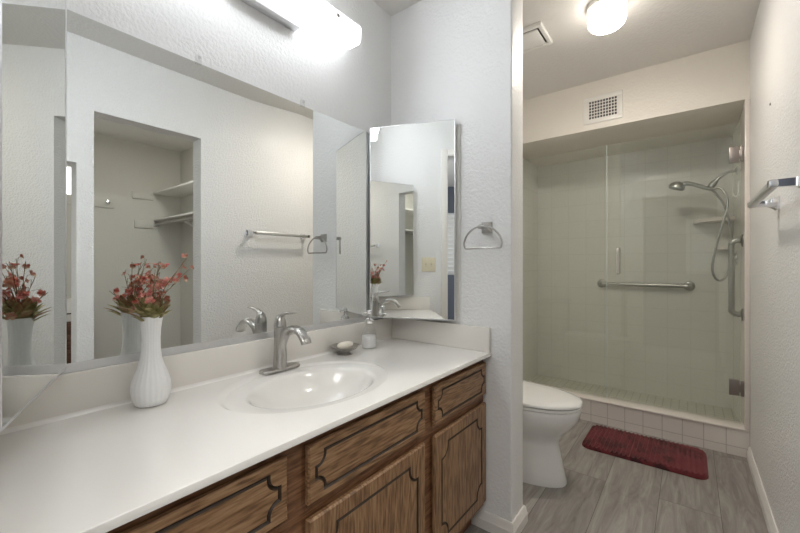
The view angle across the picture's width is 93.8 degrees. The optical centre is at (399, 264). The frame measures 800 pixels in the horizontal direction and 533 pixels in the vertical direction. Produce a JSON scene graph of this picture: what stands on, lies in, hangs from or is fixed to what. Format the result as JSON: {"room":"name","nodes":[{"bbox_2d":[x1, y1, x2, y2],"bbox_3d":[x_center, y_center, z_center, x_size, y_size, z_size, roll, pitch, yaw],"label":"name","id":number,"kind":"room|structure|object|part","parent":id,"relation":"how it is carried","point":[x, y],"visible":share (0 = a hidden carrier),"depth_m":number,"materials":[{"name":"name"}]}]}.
{"room":"bathroom","nodes":[
{"label":"bathroom","id":0,"kind":"room"},
{"bbox_2d":[67,0,537,380],"bbox_3d":[0.160,-0.090,2.266,0.140,2.430,4.020,0,0,38],"label":"wall","id":1,"kind":"structure","parent":0,"point":[305,67],"depth_m":1.47,"materials":[{"name":"white paint"}]},
{"bbox_2d":[0,0,66,431],"bbox_3d":[-0.717,-0.198,0.702,0.380,0.893,0.208,0,0,38],"label":"mirror","id":2,"kind":"object","parent":1,"relation":"attached to","point":[33,33],"visible":1,"depth_m":0.69,"materials":[{"name":"silver mirror"}]},
{"bbox_2d":[5,318,391,428],"bbox_3d":[-0.489,0.318,1.329,0.019,0.105,1.475,0,0,38],"label":"backsplash","id":3,"kind":"structure","parent":1,"relation":"attached to","point":[71,392],"depth_m":1.12,"materials":[{"name":"beige stone"}]},
{"bbox_2d":[61,9,379,373],"bbox_3d":[-0.493,-0.191,1.329,0.014,0.912,1.438,0,0,38],"label":"wall mirror","id":4,"kind":"object","parent":1,"relation":"attached to","point":[265,194],"visible":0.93,"depth_m":1.16,"materials":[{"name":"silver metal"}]},
{"bbox_2d":[241,0,360,49],"bbox_3d":[-0.495,-0.981,1.246,0.110,0.168,0.965,0,0,38],"label":"vanity light","id":5,"kind":"object","parent":1,"relation":"attached to","point":[320,15],"visible":1,"depth_m":1.43,"materials":[{"name":"silver metal"}]},
{"bbox_2d":[391,0,522,521],"bbox_3d":[0.247,-0.090,1.778,0.634,2.430,0.135,0,0,38],"label":"wall partition","id":6,"kind":"structure","parent":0,"point":[460,60],"depth_m":1.60,"materials":[{"name":"white paint"}]},
{"bbox_2d":[370,119,459,320],"bbox_3d":[0.081,-0.198,1.780,0.423,0.893,0.152,0,0,16],"label":"mirror","id":7,"kind":"object","parent":6,"relation":"attached to","point":[415,167],"visible":0.98,"depth_m":1.71,"materials":[{"name":"silver mirror"}]},
{"bbox_2d":[463,222,502,249],"bbox_3d":[0.355,-0.122,1.571,0.178,0.117,0.060,0,0,38],"label":"towel ring","id":8,"kind":"object","parent":6,"relation":"attached to","point":[486,227],"visible":1,"depth_m":1.57,"materials":[{"name":"silver metal"}]},
{"bbox_2d":[471,505,527,532],"bbox_3d":[0.253,1.089,1.774,0.649,0.072,0.165,0,0,38],"label":"baseboard","id":9,"kind":"structure","parent":6,"relation":"attached to","point":[485,520],"depth_m":1.57,"materials":[{"name":"white wood"}]},
{"bbox_2d":[372,0,759,99],"bbox_3d":[0.633,-1.339,-0.048,3.720,0.133,7.100,0,0,38],"label":"ceiling","id":10,"kind":"structure","parent":0,"point":[653,32],"depth_m":2.14,"materials":[{"name":"white paint"}]},
{"bbox_2d":[523,21,552,53],"bbox_3d":[0.724,-1.292,2.165,0.245,0.025,0.220,0,0,38],"label":"exhaust fan","id":11,"kind":"object","parent":10,"relation":"attached to","point":[535,36],"visible":0.51,"depth_m":2.12,"materials":[{"name":"white plastic"}]},
{"bbox_3d":[0.724,-1.284,2.165,0.183,0.009,0.158,0,0,38],"label":"panel","id":12,"kind":"part","parent":11,"relation":"part of","materials":[{"name":"white plastic"}]},
{"bbox_2d":[586,0,627,34],"bbox_3d":[1.037,-1.246,1.879,0.182,0.118,0.182,0,0,38],"label":"ceiling lamp","id":13,"kind":"object","parent":10,"relation":"attached to","point":[604,16],"visible":1,"depth_m":1.83,"materials":[{"name":"white glass"}]},
{"bbox_2d":[464,375,767,532],"bbox_3d":[0.633,1.157,-0.048,3.720,0.135,7.100,0,0,38],"label":"floor","id":14,"kind":"structure","parent":0,"point":[603,493],"depth_m":1.83,"materials":[{"name":"grey wood"}]},
{"bbox_2d":[106,360,485,532],"bbox_3d":[-0.286,0.755,1.172,0.528,0.739,1.475,0,0,38],"label":"vanity cabinet","id":15,"kind":"object","parent":14,"relation":"on","point":[415,462],"visible":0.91,"depth_m":1.02,"materials":[{"name":"brown wood"}]},
{"bbox_3d":[-0.372,0.480,0.641,0.014,0.134,0.418,0,0,38],"label":"drawer","id":16,"kind":"part","parent":15,"relation":"part of","materials":[{"name":"brown wood"}]},
{"bbox_2d":[0,318,490,532],"bbox_3d":[-0.281,0.382,1.167,0.545,0.233,1.475,0,0,38],"label":"countertop","id":17,"kind":"structure","parent":15,"relation":"on","point":[80,457],"depth_m":0.90,"materials":[{"name":"stone"}]},
{"bbox_2d":[130,316,171,407],"bbox_3d":[-0.661,0.253,0.994,0.093,0.233,0.092,0,0,38],"label":"vase","id":18,"kind":"object","parent":17,"relation":"on","point":[150,386],"visible":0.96,"depth_m":0.97,"materials":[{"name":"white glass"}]},
{"bbox_2d":[123,253,193,320],"bbox_3d":[-0.651,0.095,1.018,0.160,0.249,0.147,0,0,-31],"label":"bunch","id":19,"kind":"object","parent":18,"relation":"in","point":[152,306],"visible":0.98,"depth_m":0.99,"materials":[{"name":"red plant"}]},
{"bbox_3d":[-0.650,0.105,1.002,0.062,0.227,0.043,0,0,38],"label":"stem","id":20,"kind":"part","parent":19,"relation":"part of","materials":[{"name":"plant"}]},
{"bbox_3d":[-0.620,0.099,0.992,0.086,0.241,0.076,0,0,38],"label":"stem","id":21,"kind":"part","parent":19,"relation":"part of","materials":[{"name":"plant"}]},
{"bbox_3d":[-0.616,0.114,1.003,0.058,0.210,0.084,0,0,38],"label":"stem","id":22,"kind":"part","parent":19,"relation":"part of","materials":[{"name":"plant"}]},
{"bbox_2d":[259,312,311,374],"bbox_3d":[-0.372,0.266,1.283,0.182,0.208,0.158,0,0,38],"label":"faucet","id":23,"kind":"object","parent":17,"relation":"on","point":[282,333],"visible":1,"depth_m":1.30,"materials":[{"name":"silver metal"}]},
{"bbox_3d":[-0.423,0.365,1.323,0.050,0.008,0.158,0,0,38],"label":"plate","id":24,"kind":"part","parent":23,"relation":"part of","materials":[{"name":"silver metal"}]},
{"bbox_3d":[-0.399,0.190,1.304,0.104,0.056,0.042,0,0,38],"label":"lever","id":25,"kind":"part","parent":23,"relation":"part of","materials":[{"name":"silver metal"}]},
{"bbox_3d":[-0.364,0.271,1.277,0.162,0.131,0.040,0,0,38],"label":"spout","id":26,"kind":"part","parent":23,"relation":"part of","materials":[{"name":"silver metal"}]},
{"bbox_2d":[331,343,359,355],"bbox_3d":[-0.226,0.352,1.550,0.121,0.034,0.121,0,0,38],"label":"soap dish","id":27,"kind":"object","parent":17,"relation":"on","point":[344,352],"visible":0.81,"depth_m":1.53,"materials":[{"name":"silver metal"}]},
{"bbox_2d":[337,341,352,348],"bbox_3d":[-0.226,0.334,1.550,0.048,0.026,0.080,0,0,38],"label":"soap bar","id":28,"kind":"object","parent":27,"relation":"in","point":[346,344],"visible":0.99,"depth_m":1.53,"materials":[{"name":"beige"}]},
{"bbox_2d":[361,310,376,348],"bbox_3d":[-0.138,0.286,1.665,0.068,0.168,0.068,0,0,3],"label":"soap dispenser","id":29,"kind":"object","parent":17,"relation":"on","point":[369,341],"visible":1,"depth_m":1.65,"materials":[{"name":"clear plastic"}]},
{"bbox_3d":[-0.067,0.480,1.036,0.014,0.134,0.471,0,0,38],"label":"drawer","id":30,"kind":"part","parent":15,"relation":"part of","materials":[{"name":"brown wood"}]},
{"bbox_3d":[-0.067,0.789,1.036,0.014,0.415,0.471,0,0,38],"label":"door","id":31,"kind":"part","parent":15,"relation":"part of","materials":[{"name":"brown wood"}]},
{"bbox_3d":[0.236,0.480,1.427,0.014,0.134,0.402,0,0,38],"label":"drawer","id":32,"kind":"part","parent":15,"relation":"part of","materials":[{"name":"brown wood"}]},
{"bbox_3d":[0.236,0.789,1.427,0.014,0.415,0.402,0,0,38],"label":"door","id":33,"kind":"part","parent":15,"relation":"part of","materials":[{"name":"brown wood"}]},
{"bbox_2d":[523,380,582,487],"bbox_3d":[0.599,0.740,2.103,0.780,0.769,0.456,0,0,38],"label":"toilet","id":34,"kind":"object","parent":14,"relation":"on","point":[549,412],"visible":0.27,"depth_m":1.90,"materials":[{"name":"white ceramic"}]},
{"bbox_3d":[0.679,0.719,2.042,0.574,0.015,0.372,0,0,38],"label":"seat","id":35,"kind":"part","parent":34,"relation":"part of","materials":[{"name":"white ceramic"}]},
{"bbox_3d":[0.679,0.693,2.041,0.576,0.032,0.374,0,0,38],"label":"lid","id":36,"kind":"part","parent":34,"relation":"part of","materials":[{"name":"white ceramic"}]},
{"bbox_2d":[582,425,708,479],"bbox_3d":[1.469,1.111,2.271,0.613,0.026,0.380,0,0,38],"label":"bath mat","id":37,"kind":"object","parent":14,"relation":"on","point":[681,459],"visible":1,"depth_m":2.22,"materials":[{"name":"red fabric"}]},
{"bbox_2d":[580,399,749,457],"bbox_3d":[1.482,1.050,2.677,1.486,0.150,0.132,0,0,38],"label":"shower curb","id":38,"kind":"object","parent":14,"relation":"on","point":[721,439],"visible":0.43,"depth_m":2.40,"materials":[{"name":"tile"}]},
{"bbox_2d":[524,380,749,432],"bbox_3d":[1.481,0.968,2.676,1.486,0.015,0.144,0,0,38],"label":"trim","id":39,"kind":"structure","parent":38,"relation":"on","point":[681,414],"depth_m":2.46,"materials":[{"name":"beige tile"}]},
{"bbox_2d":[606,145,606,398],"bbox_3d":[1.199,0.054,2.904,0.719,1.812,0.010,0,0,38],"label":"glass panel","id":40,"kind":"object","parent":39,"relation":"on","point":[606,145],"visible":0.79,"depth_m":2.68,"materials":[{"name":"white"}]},
{"bbox_2d":[538,137,732,408],"bbox_3d":[2.022,0.081,3.278,1.606,2.088,0.140,0,0,38],"label":"shower door","id":41,"kind":"structure","parent":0,"point":[673,343],"depth_m":3.19,"materials":[{"name":"clear glass"}]},
{"bbox_2d":[597,279,694,290],"bbox_3d":[2.033,0.170,3.139,0.693,0.078,0.068,0,0,38],"label":"grab bar","id":42,"kind":"object","parent":41,"relation":"attached to","point":[689,286],"visible":0.98,"depth_m":3.08,"materials":[{"name":"silver metal"}]},
{"bbox_3d":[2.033,0.170,3.139,0.652,0.034,0.068,0,0,38],"label":"rail","id":43,"kind":"part","parent":42,"relation":"part of","materials":[{"name":"silver metal"}]},
{"bbox_2d":[693,216,735,223],"bbox_3d":[2.338,-0.330,2.796,0.235,0.024,0.235,0,0,38],"label":"corner shelf","id":44,"kind":"object","parent":41,"relation":"attached to","point":[732,218],"visible":0.94,"depth_m":2.77,"materials":[{"name":"beige tile"}]},
{"bbox_2d":[714,246,727,249],"bbox_3d":[2.426,-0.125,2.807,0.110,0.024,0.110,0,0,38],"label":"corner shelf","id":45,"kind":"object","parent":41,"relation":"attached to","point":[718,247],"visible":0.47,"depth_m":2.80,"materials":[{"name":"beige tile"}]},
{"bbox_2d":[523,39,749,166],"bbox_3d":[1.777,-1.134,2.961,1.606,0.342,0.942,0,0,38],"label":"wall","id":46,"kind":"structure","parent":0,"point":[698,97],"depth_m":2.57,"materials":[{"name":"beige paint"}]},
{"bbox_2d":[584,89,622,124],"bbox_3d":[1.424,-1.101,2.633,0.244,0.192,0.008,0,0,38],"label":"air vent","id":47,"kind":"object","parent":46,"relation":"in","point":[607,106],"visible":1,"depth_m":2.63,"materials":[{"name":"white metal"}]},
{"bbox_2d":[589,95,616,119],"bbox_3d":[1.424,-1.100,2.633,0.183,0.135,0.006,0,0,38],"label":"grille","id":48,"kind":"object","parent":47,"relation":"attached to","point":[603,107],"depth_m":2.63,"materials":[{"name":"white metal"}]},
{"bbox_2d":[733,0,799,532],"bbox_3d":[1.372,-0.090,1.240,0.140,2.430,3.880,0,0,38],"label":"wall","id":49,"kind":"structure","parent":0,"point":[775,36],"depth_m":1.54,"materials":[{"name":"white paint"}]},
{"bbox_2d":[616,123,743,422],"bbox_3d":[1.771,0.051,2.461,0.722,1.805,0.108,0,0,38],"label":"shower door","id":50,"kind":"structure","parent":49,"relation":"attached to","point":[735,153],"depth_m":2.25,"materials":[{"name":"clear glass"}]},
{"bbox_3d":[1.540,-0.025,2.640,0.017,0.192,0.108,0,0,38],"label":"pull handle","id":51,"kind":"part","parent":50,"relation":"part of","materials":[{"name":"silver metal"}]},
{"bbox_3d":[1.765,0.051,2.465,0.706,1.805,0.010,0,0,38],"label":"pane","id":52,"kind":"part","parent":50,"relation":"part of","materials":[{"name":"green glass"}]},
{"bbox_2d":[669,167,736,281],"bbox_3d":[2.150,-0.276,2.673,0.383,0.792,0.100,0,0,38],"label":"shower","id":53,"kind":"object","parent":49,"relation":"attached to","point":[679,186],"visible":0.94,"depth_m":2.61,"materials":[{"name":"silver metal"}]},
{"bbox_3d":[2.263,-0.613,2.611,0.122,0.079,0.021,0,0,38],"label":"arm","id":54,"kind":"part","parent":53,"relation":"part of","materials":[{"name":"silver metal"}]},
{"bbox_2d":[728,234,742,320],"bbox_3d":[2.073,0.080,2.316,0.070,0.530,0.076,0,0,38],"label":"grab bar","id":55,"kind":"object","parent":49,"relation":"attached to","point":[731,246],"visible":0.87,"depth_m":2.31,"materials":[{"name":"silver metal"}]},
{"bbox_2d":[735,251,737,265],"bbox_3d":[2.286,-0.032,2.568,0.040,0.116,0.100,0,0,38],"label":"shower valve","id":56,"kind":"object","parent":49,"relation":"attached to","point":[736,253],"visible":0.56,"depth_m":2.53,"materials":[{"name":"silver metal"}]},
{"bbox_2d":[744,99,749,429],"bbox_3d":[2.022,0.000,2.181,0.024,1.920,0.032,0,0,38],"label":"trim","id":57,"kind":"structure","parent":49,"relation":"attached to","point":[747,101],"depth_m":2.17,"materials":[{"name":"beige tile"}]},
{"bbox_2d":[747,447,778,532],"bbox_3d":[1.485,1.089,1.481,0.015,0.072,1.741,0,0,38],"label":"baseboard","id":58,"kind":"structure","parent":49,"relation":"attached to","point":[767,513],"depth_m":1.75,"materials":[{"name":"white wood"}]},
{"bbox_2d":[747,176,799,210],"bbox_3d":[1.296,-0.241,1.298,0.090,0.052,0.556,0,0,38],"label":"towel bar","id":59,"kind":"object","parent":49,"relation":"attached to","point":[757,201],"visible":1,"depth_m":1.23,"materials":[{"name":"silver metal"}]},
{"bbox_3d":[1.450,-0.241,1.498,0.090,0.052,0.052,0,0,38],"label":"post","id":60,"kind":"part","parent":59,"relation":"part of","materials":[{"name":"silver metal"}]},
{"bbox_3d":[1.142,-0.241,1.099,0.090,0.052,0.052,0,0,38],"label":"post","id":61,"kind":"part","parent":59,"relation":"part of","materials":[{"name":"silver metal"}]}
]}

